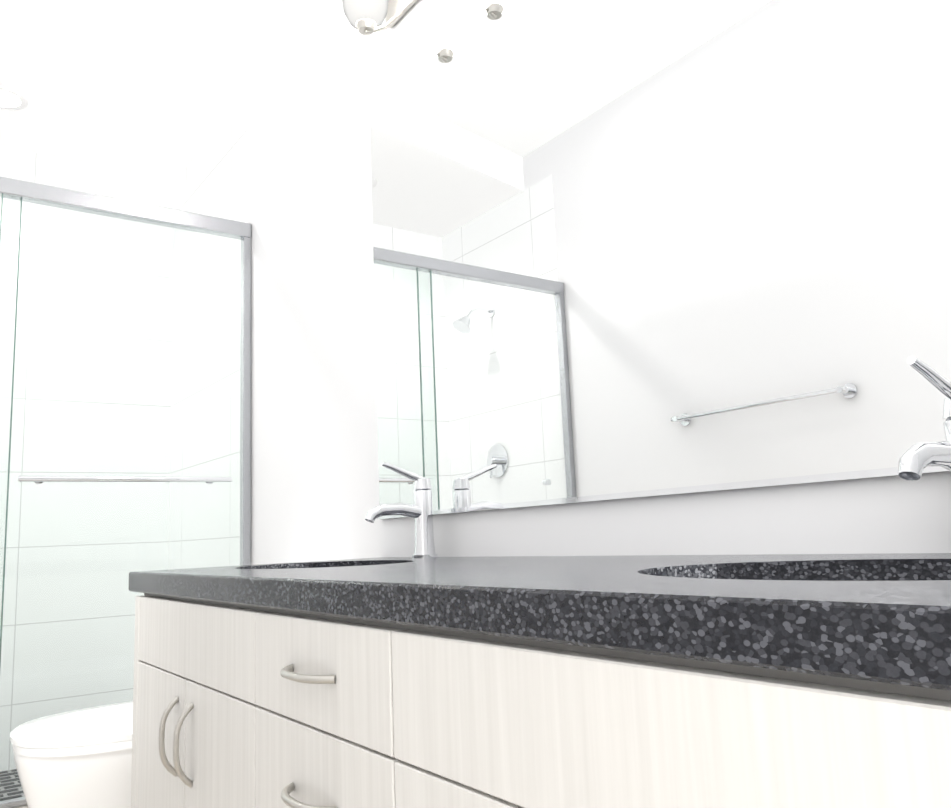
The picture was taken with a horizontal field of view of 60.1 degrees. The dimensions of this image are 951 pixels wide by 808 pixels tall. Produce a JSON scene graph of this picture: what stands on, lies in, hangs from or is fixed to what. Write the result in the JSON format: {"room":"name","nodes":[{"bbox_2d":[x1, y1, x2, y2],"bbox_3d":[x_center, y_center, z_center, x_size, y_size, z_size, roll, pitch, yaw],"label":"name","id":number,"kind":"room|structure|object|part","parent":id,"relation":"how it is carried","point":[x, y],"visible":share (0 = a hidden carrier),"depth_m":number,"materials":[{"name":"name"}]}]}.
{"room":"bathroom","nodes":[
{"label":"bathroom","id":0,"kind":"room"},
{"bbox_2d":[0,0,258,181],"bbox_3d":[-1.727,-1.257,3.023,1.520,0.180,1.080,4,-11,-35],"label":"ceiling","id":1,"kind":"structure","parent":0,"point":[134,89],"depth_m":3.02,"materials":[{"name":"white paint"}]},
{"bbox_2d":[0,86,27,109],"bbox_3d":[-1.777,-1.149,3.091,0.170,0.008,0.170,4,-11,-35],"label":"recessed light","id":2,"kind":"object","parent":1,"relation":"in","point":[11,99],"visible":1,"depth_m":3.10,"materials":[{"name":"white paint"}]},
{"bbox_2d":[115,0,279,28],"bbox_3d":[-0.918,-1.611,1.915,1.720,0.100,4.100,4,-11,-35],"label":"ceiling","id":3,"kind":"structure","parent":0,"point":[255,14],"depth_m":2.92,"materials":[{"name":"white paint"}]},
{"bbox_2d":[248,0,950,564],"bbox_3d":[-0.197,-0.159,2.157,0.100,2.750,4.100,4,-11,-35],"label":"wall","id":4,"kind":"structure","parent":0,"point":[326,84],"depth_m":2.31,"materials":[{"name":"white paint"}]},
{"bbox_2d":[168,88,247,569],"bbox_3d":[-1.084,0.136,3.288,0.006,2.540,0.959,4,-11,-35],"label":"shower wall tile","id":5,"kind":"structure","parent":4,"relation":"attached to","point":[212,179],"depth_m":3.29,"materials":[{"name":"white tile"}]},
{"bbox_2d":[342,0,417,34],"bbox_3d":[-0.186,-1.046,1.982,0.181,0.243,0.385,4,-11,-35],"label":"sconce","id":6,"kind":"object","parent":4,"relation":"attached to","point":[366,17],"visible":1,"depth_m":2.02,"materials":[{"name":"white glass"}]},
{"bbox_3d":[-0.275,-1.037,2.050,0.116,0.200,0.116,4,-11,-35],"label":"lamp shade","id":7,"kind":"part","parent":6,"relation":"part of","materials":[{"name":"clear glass"}]},
{"bbox_3d":[-0.231,-0.957,2.067,0.114,0.099,0.012,4,-11,-35],"label":"arm","id":8,"kind":"part","parent":6,"relation":"part of"},
{"bbox_2d":[370,0,950,518],"bbox_3d":[0.296,-0.398,1.384,0.010,1.094,1.938,4,-11,-35],"label":"mirror","id":9,"kind":"object","parent":4,"relation":"attached to","point":[634,248],"visible":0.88,"depth_m":1.35,"materials":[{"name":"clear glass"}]},
{"bbox_3d":[-0.798,1.173,1.469,1.720,0.155,4.100,4,-11,-35],"label":"floor","id":10,"kind":"structure","parent":0,"visible":0},
{"bbox_2d":[0,769,24,800],"bbox_3d":[-1.659,1.349,2.670,1.508,0.061,0.914,4,-11,-35],"label":"mosaic shower floor","id":11,"kind":"structure","parent":10,"relation":"on","point":[13,777],"depth_m":2.92,"materials":[{"name":"grey tile"}]},
{"bbox_2d":[13,805,27,807],"bbox_3d":[-1.360,1.214,2.260,1.520,0.172,0.130,4,-11,-35],"label":"sill","id":12,"kind":"structure","parent":10,"relation":"on","point":[24,806],"depth_m":2.31,"materials":[{"name":"grey tile"}]},
{"bbox_2d":[0,176,251,807],"bbox_3d":[-1.396,0.215,2.409,1.516,1.846,0.106,4,-11,-35],"label":"shower door","id":13,"kind":"structure","parent":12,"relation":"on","point":[21,191],"depth_m":2.67,"materials":[{"name":"clear glass"}]},
{"bbox_2d":[33,475,44,484],"bbox_3d":[-1.309,0.227,2.468,0.028,0.028,0.004,4,-11,-35],"label":"washer","id":14,"kind":"object","parent":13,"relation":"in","point":[36,483],"depth_m":2.47,"materials":[{"name":"silver metal"}]},
{"bbox_2d":[204,476,213,484],"bbox_3d":[-0.894,0.256,2.762,0.028,0.028,0.004,4,-11,-35],"label":"washer","id":15,"kind":"object","parent":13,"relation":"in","point":[209,483],"depth_m":2.76,"materials":[{"name":"silver metal"}]},
{"bbox_2d":[10,701,132,807],"bbox_3d":[-0.742,0.816,2.077,0.761,0.737,0.440,4,-11,-35],"label":"toilet","id":16,"kind":"object","parent":10,"relation":"on","point":[80,758],"visible":0.27,"depth_m":1.82,"materials":[{"name":"white ceramic"}]},
{"bbox_3d":[-0.811,0.770,2.036,0.596,0.026,0.390,4,-11,-35],"label":"lid","id":17,"kind":"part","parent":16,"relation":"part of","materials":[{"name":"white ceramic"}]},
{"bbox_2d":[129,584,950,807],"bbox_3d":[0.109,0.613,1.014,0.626,0.730,1.939,4,-11,-35],"label":"bathroom vanity","id":18,"kind":"object","parent":10,"relation":"on","point":[425,676],"depth_m":0.68,"materials":[{"name":"beige wood"}]},
{"bbox_3d":[-0.561,0.734,1.474,0.017,0.499,0.317,4,-11,-35],"label":"door","id":19,"kind":"part","parent":18,"relation":"part of","materials":[{"name":"laminate"}]},
{"bbox_3d":[-0.518,0.563,1.391,0.034,0.131,0.010,4,-11,-35],"label":"handle","id":20,"kind":"part","parent":18,"relation":"part of","materials":[{"name":"silver metal"}]},
{"bbox_3d":[-0.469,0.550,1.324,0.034,0.131,0.010,4,-11,-35],"label":"handle","id":21,"kind":"part","parent":18,"relation":"part of","materials":[{"name":"silver metal"}]},
{"bbox_3d":[-0.377,0.685,1.218,0.017,0.499,0.317,4,-11,-35],"label":"door","id":22,"kind":"part","parent":18,"relation":"part of","materials":[{"name":"laminate"}]},
{"bbox_3d":[-0.206,0.321,0.974,0.034,0.010,0.131,4,-11,-35],"label":"handle","id":23,"kind":"part","parent":18,"relation":"part of","materials":[{"name":"silver metal"}]},
{"bbox_3d":[-0.200,0.459,0.952,0.034,0.010,0.131,4,-11,-35],"label":"handle","id":24,"kind":"part","parent":18,"relation":"part of","materials":[{"name":"silver metal"}]},
{"bbox_3d":[-0.188,0.322,0.987,0.017,0.123,0.377,4,-11,-35],"label":"drawer","id":25,"kind":"part","parent":18,"relation":"part of","materials":[{"name":"laminate"}]},
{"bbox_3d":[-0.181,0.474,0.962,0.017,0.179,0.377,4,-11,-35],"label":"drawer","id":26,"kind":"part","parent":18,"relation":"part of","materials":[{"name":"laminate"}]},
{"bbox_2d":[129,553,950,659],"bbox_3d":[0.091,0.237,1.099,0.599,0.040,1.982,4,-11,-35],"label":"countertop","id":27,"kind":"structure","parent":18,"relation":"on","point":[893,604],"depth_m":0.69,"materials":[{"name":"black stone"}]},
{"bbox_2d":[365,462,437,555],"bbox_3d":[-0.161,0.230,1.777,0.171,0.210,0.056,4,-11,-35],"label":"faucet","id":28,"kind":"object","parent":27,"relation":"on","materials":[{"name":"silver metal"}]},
{"bbox_2d":[898,356,950,480],"bbox_3d":[0.494,0.056,0.868,0.171,0.210,0.056,4,-11,-35],"label":"faucet","id":29,"kind":"object","parent":27,"relation":"on","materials":[{"name":"silver metal"}]},
{"bbox_3d":[0.040,0.575,0.640,0.017,0.499,0.357,4,-11,-35],"label":"door","id":30,"kind":"part","parent":18,"relation":"part of","materials":[{"name":"laminate"}]},
{"bbox_3d":[-2.013,0.101,3.293,1.520,2.750,0.100,4,-11,-35],"label":"wall","id":31,"kind":"structure","parent":0,"visible":0},
{"bbox_2d":[0,146,173,771],"bbox_3d":[-1.979,0.167,3.239,1.520,2.540,0.006,4,-11,-35],"label":"shower wall tile","id":32,"kind":"structure","parent":31,"relation":"attached to","point":[48,170],"depth_m":3.46,"materials":[{"name":"white tile"}]}
]}

